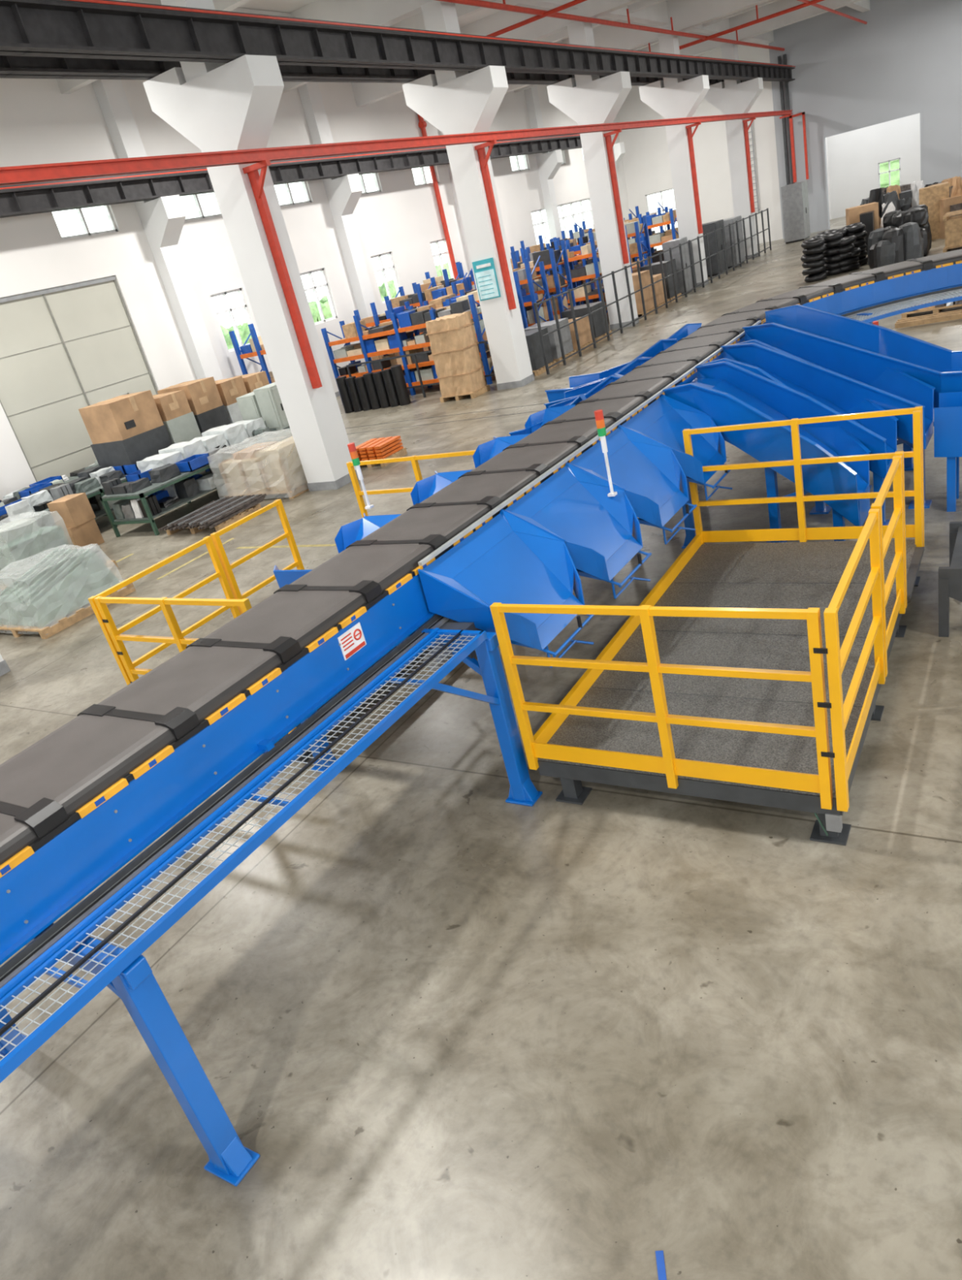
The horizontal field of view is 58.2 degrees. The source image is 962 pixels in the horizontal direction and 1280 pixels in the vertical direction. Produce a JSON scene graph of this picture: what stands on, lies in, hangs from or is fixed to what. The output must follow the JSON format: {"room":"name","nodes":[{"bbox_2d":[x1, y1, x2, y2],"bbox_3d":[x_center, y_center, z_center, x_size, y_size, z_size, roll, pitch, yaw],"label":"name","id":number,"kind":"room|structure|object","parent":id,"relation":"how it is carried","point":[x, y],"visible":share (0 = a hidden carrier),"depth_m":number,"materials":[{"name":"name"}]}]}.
{"room":"distribution center","nodes":[
{"label":"distribution center","id":0,"kind":"room"},
{"bbox_2d":[0,78,631,500],"bbox_3d":[-6.764,-11.296,25.322,0.250,9.300,59.200,3,29,33],"label":"wall","id":1,"kind":"structure","parent":0,"point":[40,124],"depth_m":24.14,"materials":[{"name":"white paint"}]},
{"bbox_2d":[0,275,158,481],"bbox_3d":[-9.703,-5.994,21.033,0.140,4.790,4.230,3,29,33],"label":"door","id":2,"kind":"structure","parent":1,"relation":"in","point":[66,349],"depth_m":20.58,"materials":[{"name":"metal"}]},
{"bbox_2d":[51,204,117,239],"bbox_3d":[-9.654,-10.232,20.855,0.100,0.900,1.700,3,29,33],"label":"window","id":3,"kind":"structure","parent":1,"relation":"in","point":[82,220],"depth_m":20.98,"materials":[{"name":"white plastic"}]},
{"bbox_2d":[185,193,222,221],"bbox_3d":[-7.783,-12.019,23.665,0.100,0.900,1.700,3,29,33],"label":"window","id":4,"kind":"structure","parent":1,"relation":"in","point":[195,197],"depth_m":23.71,"materials":[{"name":"white plastic"}]},
{"bbox_2d":[210,288,252,351],"bbox_3d":[-7.141,-9.203,24.865,0.100,1.550,1.300,3,29,33],"label":"window","id":5,"kind":"structure","parent":1,"relation":"in","point":[229,309],"depth_m":24.90,"materials":[{"name":"white plastic"}]},
{"bbox_2d":[280,181,311,206],"bbox_3d":[-5.912,-13.806,26.475,0.100,0.900,1.700,3,29,33],"label":"window","id":6,"kind":"structure","parent":1,"relation":"in","point":[287,187],"depth_m":26.67,"materials":[{"name":"white plastic"}]},
{"bbox_2d":[300,267,337,324],"bbox_3d":[-5.270,-10.990,27.675,0.100,1.550,1.300,3,29,33],"label":"window","id":7,"kind":"structure","parent":1,"relation":"in","point":[313,287],"depth_m":27.82,"materials":[{"name":"white plastic"}]},
{"bbox_2d":[91,79,625,380],"bbox_3d":[-2.233,-15.097,31.000,1.000,9.300,38.850,3,29,33],"label":"pilasters","id":8,"kind":"object","parent":1,"relation":"attached to","point":[162,219],"visible":0.45,"depth_m":23.55,"materials":[{"name":"white paint"}]},
{"bbox_2d":[0,133,582,217],"bbox_3d":[-8.018,-11.395,21.608,0.380,0.580,52.600,3,29,33],"label":"beam","id":9,"kind":"structure","parent":8,"relation":"attached to","point":[23,199],"depth_m":22.36,"materials":[{"name":"metal"}]},
{"bbox_2d":[359,173,381,195],"bbox_3d":[-4.040,-15.593,29.285,0.100,0.900,1.700,3,29,33],"label":"window","id":10,"kind":"structure","parent":1,"relation":"in","point":[361,176],"depth_m":29.65,"materials":[{"name":"white plastic"}]},
{"bbox_2d":[370,251,400,303],"bbox_3d":[-3.399,-12.777,30.485,0.100,1.550,1.300,3,29,33],"label":"window","id":11,"kind":"structure","parent":1,"relation":"in","point":[388,254],"depth_m":30.60,"materials":[{"name":"white plastic"}]},
{"bbox_2d":[417,114,458,279],"bbox_3d":[-1.387,-15.887,32.959,0.240,8.700,0.200,3,29,33],"label":"riser pipe","id":12,"kind":"object","parent":1,"relation":"attached to","point":[422,124],"visible":0.6,"depth_m":32.68,"materials":[{"name":"metal"}]},
{"bbox_2d":[430,238,454,279],"bbox_3d":[-1.528,-14.565,33.296,0.100,1.550,1.300,3,29,33],"label":"window","id":13,"kind":"structure","parent":1,"relation":"in","point":[439,254],"depth_m":33.31,"materials":[{"name":"white plastic"}]},
{"bbox_2d":[512,155,528,172],"bbox_3d":[1.573,-20.954,37.716,0.100,0.900,1.700,3,29,33],"label":"window","id":14,"kind":"structure","parent":1,"relation":"in","point":[525,156],"depth_m":37.87,"materials":[{"name":"white plastic"}]},
{"bbox_2d":[531,198,594,245],"bbox_3d":[4.293,-20.261,42.028,0.100,1.800,8.000,3,29,33],"label":"window","id":15,"kind":"structure","parent":1,"relation":"in","point":[582,212],"depth_m":41.75,"materials":[{"name":"white plastic"}]},
{"bbox_2d":[238,0,668,40],"bbox_3d":[6.010,-14.881,14.537,33.200,0.200,59.800,3,29,33],"label":"ceiling","id":16,"kind":"structure","parent":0,"point":[280,6],"depth_m":20.02,"materials":[{"name":"concrete"}]},
{"bbox_2d":[56,0,870,106],"bbox_3d":[6.139,-14.373,14.774,32.600,0.950,59.200,3,29,33],"label":"ceiling","id":17,"kind":"structure","parent":0,"point":[701,17],"depth_m":28.02,"materials":[{"name":"paint"}]},
{"bbox_2d":[435,0,867,51],"bbox_3d":[13.052,-20.253,24.647,26.000,0.607,32.000,3,29,33],"label":"pipe","id":18,"kind":"object","parent":17,"relation":"attached to","point":[554,13],"visible":0.72,"depth_m":25.86,"materials":[{"name":"metal"}]},
{"bbox_2d":[0,216,961,1279],"bbox_3d":[9.780,-8.060,20.918,33.200,0.202,66.500,3,29,33],"label":"floor","id":19,"kind":"structure","parent":0,"point":[455,1030],"depth_m":4.58,"materials":[{"name":"concrete"}]},
{"bbox_2d":[0,653,10,676],"bbox_3d":[-7.516,-3.133,9.400,2.300,8.350,0.724,3,29,33],"label":"concrete column","id":20,"kind":"structure","parent":19,"relation":"on","point":[4,668],"depth_m":11.11,"materials":[{"name":"white paint"}]},
{"bbox_2d":[0,518,72,590],"bbox_3d":[-7.997,-1.553,15.082,1.413,1.090,1.209,3,29,33],"label":"load","id":21,"kind":"object","parent":19,"relation":"on","point":[24,544],"visible":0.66,"depth_m":14.74,"materials":[{"name":"white plastic"}]},
{"bbox_2d":[0,460,99,506],"bbox_3d":[-8.813,-3.656,19.991,1.392,1.122,8.200,3,29,33],"label":"workbench","id":22,"kind":"object","parent":19,"relation":"on","point":[15,495],"visible":0.11,"depth_m":18.63,"materials":[{"name":"green paint"}]},
{"bbox_2d":[0,547,135,639],"bbox_3d":[-6.415,-0.798,12.871,1.513,0.870,1.600,3,29,33],"label":"load","id":23,"kind":"object","parent":19,"relation":"on","point":[63,581],"visible":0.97,"depth_m":12.60,"materials":[{"name":"white plastic"}]},
{"bbox_2d":[46,492,104,550],"bbox_3d":[-7.734,-2.227,16.492,0.578,1.000,0.583,3,29,33],"label":"cardboard boxes","id":24,"kind":"object","parent":19,"relation":"on","point":[74,513],"visible":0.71,"depth_m":16.30,"materials":[{"name":"cardboard"}]},
{"bbox_2d":[77,546,118,570],"bbox_3d":[-6.782,-1.262,14.587,0.800,0.440,0.800,3,29,33],"label":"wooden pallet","id":25,"kind":"object","parent":19,"relation":"on","point":[111,565],"visible":0.16,"depth_m":14.62,"materials":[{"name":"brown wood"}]},
{"bbox_2d":[0,431,292,527],"bbox_3d":[-7.230,-3.737,19.293,1.404,1.132,7.600,3,29,33],"label":"goods","id":26,"kind":"object","parent":19,"relation":"on","point":[90,480],"visible":0.27,"depth_m":17.48,"materials":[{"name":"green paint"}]},
{"bbox_2d":[78,370,269,467],"bbox_3d":[-6.800,-5.278,19.943,1.115,1.464,4.620,3,29,33],"label":"cardboard boxes","id":27,"kind":"object","parent":26,"relation":"on","point":[126,429],"visible":0.84,"depth_m":18.78,"materials":[{"name":"brown cardboard"}]},
{"bbox_2d":[99,420,291,537],"bbox_3d":[-5.334,-3.819,18.454,1.295,1.117,5.700,3,29,33],"label":"workbench","id":28,"kind":"object","parent":19,"relation":"on","point":[142,500],"visible":0.51,"depth_m":16.81,"materials":[{"name":"green paint"}]},
{"bbox_2d":[136,417,266,472],"bbox_3d":[-5.793,-4.073,18.086,0.828,0.415,2.971,3,29,33],"label":"bundle","id":29,"kind":"object","parent":28,"relation":"on","point":[238,433],"visible":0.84,"depth_m":17.83,"materials":[{"name":"plastic"}]},
{"bbox_2d":[235,382,289,430],"bbox_3d":[-4.717,-5.259,19.428,1.080,0.920,0.915,3,29,33],"label":"package","id":30,"kind":"object","parent":28,"relation":"on","point":[265,402],"visible":0.67,"depth_m":19.03,"materials":[{"name":"white plastic"}]},
{"bbox_2d":[158,493,266,534],"bbox_3d":[-4.939,-2.334,16.102,1.499,0.258,1.626,3,29,33],"label":"wooden pallet","id":31,"kind":"object","parent":19,"relation":"on","point":[220,513],"visible":0.99,"depth_m":15.81,"materials":[{"name":"brown wood"}]},
{"bbox_2d":[142,0,358,491],"bbox_3d":[-3.768,-6.712,15.028,2.300,8.350,0.724,3,29,33],"label":"concrete column","id":32,"kind":"structure","parent":19,"relation":"on","point":[232,105],"depth_m":14.57,"materials":[{"name":"white paint"}]},
{"bbox_2d":[228,323,275,383],"bbox_3d":[-5.782,-7.550,24.468,1.710,2.949,0.900,3,29,33],"label":"rack","id":33,"kind":"object","parent":19,"relation":"on","point":[255,347],"visible":0.2,"depth_m":24.09,"materials":[{"name":"metal"}]},
{"bbox_2d":[217,435,308,498],"bbox_3d":[-4.140,-3.531,17.301,2.034,1.025,1.661,3,29,33],"label":"load","id":34,"kind":"object","parent":19,"relation":"on","point":[270,468],"visible":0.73,"depth_m":16.71,"materials":[{"name":"beige plastic"}]},
{"bbox_2d":[88,449,475,762],"bbox_3d":[-1.553,-0.562,8.924,2.006,1.530,3.882,3,29,33],"label":"safety railing","id":35,"kind":"object","parent":19,"relation":"on","point":[237,602],"visible":0.23,"depth_m":8.45,"materials":[{"name":"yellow metal"}]},
{"bbox_2d":[347,442,373,509],"bbox_3d":[-1.119,-1.517,8.004,0.068,0.620,0.068,3,29,33],"label":"light","id":36,"kind":"object","parent":35,"relation":"on","point":[353,451],"visible":1,"depth_m":7.95,"materials":[{"name":"white plastic"}]},
{"bbox_2d":[335,364,411,413],"bbox_3d":[-3.019,-6.963,24.020,2.282,1.043,0.310,3,29,33],"label":"rolls","id":37,"kind":"object","parent":19,"relation":"on","point":[387,388],"visible":1,"depth_m":23.87,"materials":[{"name":"rubber"}]},
{"bbox_2d":[355,435,407,467],"bbox_3d":[-2.090,-3.828,17.580,0.800,0.400,0.800,3,29,33],"label":"pallets","id":38,"kind":"object","parent":19,"relation":"on","point":[388,447],"visible":0.88,"depth_m":17.35,"materials":[{"name":"plastic"}]},
{"bbox_2d":[320,293,493,405],"bbox_3d":[-1.996,-8.353,24.766,5.310,2.424,1.000,3,29,33],"label":"rack","id":39,"kind":"object","parent":19,"relation":"on","point":[376,340],"visible":0.6,"depth_m":24.54,"materials":[{"name":"metal"}]},
{"bbox_2d":[281,403,544,436],"bbox_3d":[-1.204,-5.213,20.547,13.500,0.003,0.730,3,29,33],"label":"floor track lines","id":40,"kind":"object","parent":19,"relation":"on","point":[542,403],"visible":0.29,"depth_m":20.36,"materials":[{"name":"grey paint"}]},
{"bbox_2d":[353,271,528,373],"bbox_3d":[-1.181,-9.219,25.984,5.310,2.584,1.000,3,29,33],"label":"rack","id":41,"kind":"object","parent":19,"relation":"on","point":[440,302],"visible":0.09,"depth_m":25.56,"materials":[{"name":"metal"}]},
{"bbox_2d":[425,311,490,402],"bbox_3d":[-0.626,-7.272,22.197,1.050,2.020,0.850,3,29,33],"label":"package","id":42,"kind":"object","parent":19,"relation":"on","point":[455,350],"visible":1,"depth_m":21.92,"materials":[{"name":"brown cardboard"}]},
{"bbox_2d":[402,0,534,390],"bbox_3d":[-0.021,-10.291,20.656,2.300,8.350,0.724,3,29,33],"label":"concrete column","id":43,"kind":"structure","parent":19,"relation":"on","point":[453,102],"depth_m":19.99,"materials":[{"name":"white paint"}]},
{"bbox_2d":[0,55,746,85],"bbox_3d":[-1.229,-13.392,20.168,0.380,0.590,59.000,3,29,33],"label":"beam","id":44,"kind":"structure","parent":43,"relation":"on","point":[11,67],"depth_m":14.07,"materials":[{"name":"metal"}]},
{"bbox_2d":[0,0,795,81],"bbox_3d":[0.307,-13.119,19.319,0.380,0.620,59.000,3,29,33],"label":"beam","id":45,"kind":"structure","parent":43,"relation":"on","point":[112,29],"depth_m":14.10,"materials":[{"name":"metal"}]},
{"bbox_2d":[471,257,501,301],"bbox_3d":[0.128,-8.769,21.015,0.580,0.900,0.040,3,29,33],"label":"notice board","id":46,"kind":"object","parent":43,"relation":"attached to","point":[485,273],"visible":1,"depth_m":21.00,"materials":[{"name":"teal plastic"}]},
{"bbox_2d":[384,255,554,327],"bbox_3d":[-0.372,-10.109,27.190,5.310,2.797,1.000,3,29,33],"label":"rack","id":47,"kind":"object","parent":19,"relation":"on","point":[526,274],"visible":0.16,"depth_m":26.18,"materials":[{"name":"metal"}]},
{"bbox_2d":[0,248,961,1186],"bbox_3d":[1.584,-0.778,7.331,23.272,1.818,7.558,-29,28,-29],"label":"conveyor","id":48,"kind":"object","parent":19,"relation":"on","point":[82,801],"visible":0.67,"depth_m":4.62,"materials":[{"name":"metal"}]},
{"bbox_2d":[0,618,500,1083],"bbox_3d":[-2.408,2.247,2.590,0.535,0.566,9.758,3,30,34],"label":"cable tray","id":49,"kind":"object","parent":48,"relation":"on","point":[126,972],"depth_m":4.02,"materials":[{"name":"blue paint"}]},
{"bbox_2d":[273,515,399,588],"bbox_3d":[-1.067,-0.346,7.036,0.807,0.983,1.122,3,29,33],"label":"chute","id":50,"kind":"object","parent":48,"relation":"attached to","point":[348,534],"visible":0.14,"depth_m":7.23,"materials":[{"name":"blue paint"}]},
{"bbox_2d":[363,470,471,517],"bbox_3d":[-0.491,-0.868,7.842,0.807,0.983,1.122,3,29,33],"label":"chute","id":51,"kind":"object","parent":48,"relation":"attached to","point":[424,489],"visible":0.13,"depth_m":8.09,"materials":[{"name":"blue paint"}]},
{"bbox_2d":[435,434,529,474],"bbox_3d":[0.085,-1.391,8.649,0.807,0.983,1.122,3,29,33],"label":"chute","id":52,"kind":"object","parent":48,"relation":"attached to","point":[485,451],"visible":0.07,"depth_m":8.89,"materials":[{"name":"blue paint"}]},
{"bbox_2d":[417,509,595,667],"bbox_3d":[0.277,-0.286,6.178,0.807,0.983,1.122,3,29,33],"label":"chute","id":53,"kind":"object","parent":48,"relation":"attached to","point":[508,559],"visible":0.84,"depth_m":6.08,"materials":[{"name":"blue paint"}]},
{"bbox_2d":[493,404,576,439],"bbox_3d":[0.660,-1.914,9.455,0.807,0.983,1.122,3,29,33],"label":"chute","id":54,"kind":"object","parent":48,"relation":"attached to","point":[547,415],"visible":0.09,"depth_m":9.70,"materials":[{"name":"blue paint"}]},
{"bbox_2d":[502,462,652,599],"bbox_3d":[0.853,-0.809,6.985,0.807,0.983,1.122,3,29,33],"label":"chute","id":55,"kind":"object","parent":48,"relation":"attached to","point":[574,505],"visible":0.94,"depth_m":6.94,"materials":[{"name":"blue paint"}]},
{"bbox_2d":[594,409,617,496],"bbox_3d":[1.018,-1.520,7.055,0.068,0.710,0.068,3,29,33],"label":"light","id":56,"kind":"object","parent":55,"relation":"on","point":[599,416],"visible":1,"depth_m":6.99,"materials":[{"name":"white plastic"}]},
{"bbox_2d":[567,425,697,544],"bbox_3d":[1.429,-1.332,7.792,0.807,0.983,1.122,3,29,33],"label":"chute","id":57,"kind":"object","parent":48,"relation":"attached to","point":[651,476],"visible":0.89,"depth_m":7.77,"materials":[{"name":"blue paint"}]},
{"bbox_2d":[619,394,733,500],"bbox_3d":[2.005,-1.855,8.598,0.807,0.983,1.122,3,29,33],"label":"chute","id":58,"kind":"object","parent":48,"relation":"attached to","point":[664,421],"visible":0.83,"depth_m":8.59,"materials":[{"name":"blue paint"}]},
{"bbox_2d":[412,240,576,318],"bbox_3d":[0.435,-11.006,28.393,5.310,3.029,1.000,3,29,33],"label":"rack","id":59,"kind":"object","parent":19,"relation":"on","point":[551,258],"visible":0.18,"depth_m":26.95,"materials":[{"name":"metal"}]},
{"bbox_2d":[460,232,608,319],"bbox_3d":[1.962,-12.422,30.690,5.310,2.950,1.000,3,29,33],"label":"rack","id":60,"kind":"object","parent":19,"relation":"on","point":[592,270],"visible":0.12,"depth_m":29.34,"materials":[{"name":"metal"}]},
{"bbox_2d":[346,208,772,397],"bbox_3d":[4.813,-13.375,32.577,5.955,1.800,25.000,3,29,33],"label":"fence","id":61,"kind":"object","parent":19,"relation":"on","point":[584,285],"visible":0.86,"depth_m":27.32,"materials":[{"name":"grey metal"}]},
{"bbox_2d":[509,373,623,435],"bbox_3d":[1.195,-2.067,10.342,0.880,1.787,1.530,3,29,33],"label":"chute","id":62,"kind":"object","parent":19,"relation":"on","point":[581,397],"visible":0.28,"depth_m":9.75,"materials":[{"name":"blue paint"}]},
{"bbox_2d":[510,225,632,305],"bbox_3d":[2.944,-13.349,32.166,5.310,2.930,1.000,3,29,33],"label":"rack","id":63,"kind":"object","parent":19,"relation":"on","point":[576,248],"visible":0.08,"depth_m":31.15,"materials":[{"name":"metal"}]},
{"bbox_2d":[510,215,652,304],"bbox_3d":[3.950,-14.422,33.668,5.310,3.136,1.000,3,29,33],"label":"rack","id":64,"kind":"object","parent":19,"relation":"on","point":[633,228],"visible":0.12,"depth_m":32.39,"materials":[{"name":"metal"}]},
{"bbox_2d":[546,21,639,329],"bbox_3d":[3.726,-13.870,26.284,2.300,8.350,0.724,3,29,33],"label":"concrete column","id":65,"kind":"structure","parent":19,"relation":"on","point":[587,100],"depth_m":25.64,"materials":[{"name":"white paint"}]},
{"bbox_2d":[548,356,648,408],"bbox_3d":[1.603,-2.396,10.828,2.026,1.783,0.722,-27,27,-26],"label":"chute","id":66,"kind":"object","parent":19,"relation":"on","point":[636,364],"visible":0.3,"depth_m":10.65,"materials":[{"name":"blue paint"}]},
{"bbox_2d":[524,257,682,376],"bbox_3d":[3.837,-10.425,27.347,1.100,1.340,11.950,3,29,33],"label":"packaged goods","id":67,"kind":"object","parent":19,"relation":"on","point":[552,344],"visible":0.53,"depth_m":25.65,"materials":[{"name":"brown cardboard"}]},
{"bbox_2d":[544,340,678,408],"bbox_3d":[1.934,-2.753,11.412,2.340,1.784,0.722,-28,28,-27],"label":"chute","id":68,"kind":"object","parent":19,"relation":"on","point":[576,392],"visible":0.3,"depth_m":11.12,"materials":[{"name":"blue paint"}]},
{"bbox_2d":[553,208,679,268],"bbox_3d":[5.872,-16.200,36.559,5.310,3.032,1.000,3,29,33],"label":"rack","id":69,"kind":"object","parent":19,"relation":"on","point":[653,221],"visible":0.16,"depth_m":35.09,"materials":[{"name":"metal"}]},
{"bbox_2d":[545,323,702,402],"bbox_3d":[2.208,-3.173,12.095,2.732,1.839,0.790,-21,25,-15],"label":"chute","id":70,"kind":"object","parent":19,"relation":"on","point":[576,381],"visible":0.37,"depth_m":11.91,"materials":[{"name":"blue paint"}]},
{"bbox_2d":[573,202,678,286],"bbox_3d":[6.974,-17.372,38.206,5.310,3.249,1.000,3,29,33],"label":"rack","id":71,"kind":"object","parent":19,"relation":"on","point":[634,259],"visible":0.09,"depth_m":37.65,"materials":[{"name":"metal"}]},
{"bbox_2d":[655,1250,666,1279],"bbox_3d":[0.679,2.393,3.231,0.030,0.002,0.201,-10,25,9],"label":"tape","id":72,"kind":"object","parent":19,"relation":"on","point":[660,1254],"depth_m":3.27,"materials":[{"name":"plastic"}]},
{"bbox_2d":[639,34,710,287],"bbox_3d":[7.473,-17.448,31.912,2.300,8.350,0.724,3,29,33],"label":"concrete column","id":73,"kind":"structure","parent":19,"relation":"on","point":[670,97],"depth_m":31.16,"materials":[{"name":"white paint"}]},
{"bbox_2d":[0,110,808,388],"bbox_3d":[1.055,-10.084,20.683,1.100,3.780,58.900,3,29,33],"label":"rail","id":74,"kind":"object","parent":73,"relation":"attached to","point":[28,174],"visible":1,"depth_m":15.44,"materials":[{"name":"metal"}]},
{"bbox_2d":[662,236,693,295],"bbox_3d":[7.333,-13.831,32.063,0.670,1.900,0.900,3,29,33],"label":"storage cabinet","id":75,"kind":"object","parent":19,"relation":"on","point":[672,243],"visible":0.7,"depth_m":31.69,"materials":[{"name":"grey metal"}]},
{"bbox_2d":[489,405,924,845],"bbox_3d":[2.047,-0.404,6.627,2.073,1.530,3.882,3,29,33],"label":"platform","id":76,"kind":"object","parent":19,"relation":"on","point":[755,673],"visible":0.99,"depth_m":5.95,"materials":[{"name":"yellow metal"}]},
{"bbox_2d":[702,219,728,277],"bbox_3d":[9.582,-16.198,35.788,0.880,2.000,1.200,3,29,33],"label":"storage cabinet","id":77,"kind":"object","parent":19,"relation":"on","point":[709,227],"visible":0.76,"depth_m":35.33,"materials":[{"name":"grey metal"}]},
{"bbox_2d":[704,43,763,259],"bbox_3d":[11.220,-21.027,37.540,2.300,8.350,0.724,3,29,33],"label":"concrete column","id":78,"kind":"structure","parent":19,"relation":"on","point":[729,96],"depth_m":36.84,"materials":[{"name":"white paint"}]},
{"bbox_2d":[723,215,745,268],"bbox_3d":[10.681,-17.134,37.316,1.020,1.900,1.400,3,29,33],"label":"storage cabinet","id":79,"kind":"object","parent":19,"relation":"on","point":[730,220],"visible":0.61,"depth_m":36.81,"materials":[{"name":"grey metal"}]},
{"bbox_2d":[662,357,871,542],"bbox_3d":[3.047,-1.927,9.010,1.133,1.807,2.331,-31,29,-32],"label":"chute","id":80,"kind":"object","parent":19,"relation":"on","point":[727,404],"visible":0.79,"depth_m":8.52,"materials":[{"name":"blue paint"}]},
{"bbox_2d":[781,180,810,244],"bbox_3d":[15.056,-20.409,41.224,0.950,2.500,1.300,3,29,33],"label":"storage cabinet","id":81,"kind":"object","parent":19,"relation":"on","point":[795,199],"visible":1,"depth_m":40.79,"materials":[{"name":"grey metal"}]},
{"bbox_2d":[694,339,898,525],"bbox_3d":[3.524,-2.292,9.533,1.055,1.808,2.735,-26,27,-24],"label":"chute","id":82,"kind":"object","parent":19,"relation":"on","point":[878,434],"visible":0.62,"depth_m":8.94,"materials":[{"name":"blue paint"}]},
{"bbox_2d":[720,324,935,509],"bbox_3d":[4.019,-2.638,10.005,0.996,1.808,3.160,-24,26,-20],"label":"chute","id":83,"kind":"object","parent":19,"relation":"on","point":[893,389],"visible":0.56,"depth_m":9.27,"materials":[{"name":"blue paint"}]},
{"bbox_2d":[800,222,868,282],"bbox_3d":[11.501,-12.545,27.891,1.681,1.245,3.437,3,29,33],"label":"pile","id":84,"kind":"object","parent":19,"relation":"on","point":[831,252],"visible":1,"depth_m":27.19,"materials":[{"name":"black rubber"}]},
{"bbox_2d":[742,304,961,471],"bbox_3d":[4.692,-2.988,10.316,1.161,1.868,4.039,-25,26,-22],"label":"chute","id":85,"kind":"object","parent":19,"relation":"on","point":[862,351],"visible":0.74,"depth_m":10.23,"materials":[{"name":"blue paint"}]},
{"bbox_2d":[867,204,932,268],"bbox_3d":[13.016,-12.536,26.806,1.650,1.400,3.727,3,29,33],"label":"bags","id":86,"kind":"object","parent":19,"relation":"on","point":[904,236],"visible":0.94,"depth_m":25.80,"materials":[{"name":"plastic"}]},
{"bbox_2d":[845,176,961,251],"bbox_3d":[18.942,-15.934,30.220,11.295,1.930,9.085,3,29,33],"label":"goods","id":87,"kind":"object","parent":19,"relation":"on","point":[940,198],"visible":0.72,"depth_m":29.97,"materials":[{"name":"brown cardboard"}]},
{"bbox_2d":[895,295,961,328],"bbox_3d":[10.747,-7.093,17.199,4.301,0.726,2.130,3,29,33],"label":"pallets","id":88,"kind":"object","parent":19,"relation":"on","point":[937,317],"visible":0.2,"depth_m":17.62,"materials":[{"name":"brown wood"}]},
{"bbox_2d":[933,391,961,511],"bbox_3d":[5.355,-1.906,8.544,1.500,1.120,0.512,3,29,33],"label":"chute","id":89,"kind":"object","parent":19,"relation":"on","point":[948,416],"visible":1,"depth_m":8.65,"materials":[{"name":"blue paint"}]},
{"bbox_2d":[938,521,961,636],"bbox_3d":[4.225,-0.496,6.794,1.020,0.580,1.000,3,29,33],"label":"steps","id":90,"kind":"structure","parent":19,"relation":"on","point":[950,578],"depth_m":6.68,"materials":[{"name":"grey metal"}]},
{"bbox_2d":[943,209,961,253],"bbox_3d":[15.241,-12.443,25.641,2.600,1.200,1.300,3,29,33],"label":"wooden crate","id":91,"kind":"object","parent":19,"relation":"on","point":[953,224],"visible":0.98,"depth_m":25.88,"materials":[{"name":"brown wood"}]},
{"bbox_2d":[616,40,783,244],"bbox_3d":[11.272,-25.049,44.973,8.000,9.300,0.250,3,29,33],"label":"wall","id":92,"kind":"structure","parent":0,"point":[646,159],"depth_m":44.80,"materials":[{"name":"paint"}]},
{"bbox_2d":[645,187,675,248],"bbox_3d":[10.399,-22.849,46.919,2.600,3.000,0.100,3,29,33],"label":"window","id":93,"kind":"structure","parent":92,"relation":"in","point":[660,192],"depth_m":46.84,"materials":[{"name":"white plastic"}]},
{"bbox_2d":[747,118,759,212],"bbox_3d":[13.629,-24.061,43.759,0.550,4.500,0.150,3,29,33],"label":"ladder","id":94,"kind":"object","parent":92,"relation":"attached to","point":[752,138],"visible":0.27,"depth_m":43.63,"materials":[{"name":"grey metal"}]},
{"bbox_2d":[825,137,831,220],"bbox_3d":[20.672,-24.471,43.840,7.100,5.000,6.750,3,29,33],"label":"wall","id":95,"kind":"structure","parent":0,"point":[826,138],"depth_m":48.13,"materials":[{"name":"paint"}]},
{"bbox_2d":[878,157,901,188],"bbox_3d":[22.272,-25.184,47.044,1.100,1.700,0.100,3,29,33],"label":"window","id":96,"kind":"structure","parent":95,"relation":"in","point":[890,161],"depth_m":46.85,"materials":[{"name":"white plastic"}]},
{"bbox_2d":[768,0,961,238],"bbox_3d":[25.005,-24.444,36.214,24.600,9.300,0.250,3,29,33],"label":"wall","id":97,"kind":"structure","parent":0,"point":[850,74],"depth_m":39.76,"materials":[{"name":"grey paint"}]},
{"bbox_2d":[777,53,795,185],"bbox_3d":[15.178,-24.207,42.623,0.370,8.000,0.130,3,29,33],"label":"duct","id":98,"kind":"object","parent":97,"relation":"attached to","point":[785,55],"visible":0.61,"depth_m":42.17,"materials":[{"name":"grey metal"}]},
{"bbox_2d":[822,110,923,230],"bbox_3d":[18.789,-22.423,41.448,4.350,4.200,0.030,3,29,33],"label":"trim","id":99,"kind":"structure","parent":97,"relation":"attached to","point":[921,111],"depth_m":41.85,"materials":[{"name":"grey paint"}]},
{"bbox_2d":[827,113,920,219],"bbox_3d":[22.374,-26.096,46.396,7.100,5.000,0.200,3,29,33],"label":"partition wall","id":100,"kind":"structure","parent":0,"point":[855,156],"depth_m":47.02,"materials":[{"name":"white paint"}]},
{"label":"outside","id":101,"kind":"structure","parent":0,"visible":0},
{"bbox_2d":[654,226,677,250],"bbox_3d":[13.122,-8.243,20.004,120.000,0.180,150.000,3,29,33],"label":"ground","id":102,"kind":"structure","parent":101,"point":[659,247],"depth_m":67.24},
{"bbox_2d":[220,262,451,349],"bbox_3d":[-16.069,-15.408,47.237,3.501,3.060,60.659,3,29,33],"label":"hedge","id":103,"kind":"object","parent":102,"relation":"on","point":[244,331],"visible":0.05,"depth_m":54.21,"materials":[{"name":"plant"}]},
{"bbox_2d":[880,159,900,187],"bbox_3d":[29.223,-32.855,60.249,22.446,2.843,2.443,3,29,33],"label":"hedge","id":104,"kind":"object","parent":102,"relation":"on","point":[895,175],"visible":0.02,"depth_m":59.86,"materials":[{"name":"plant"}]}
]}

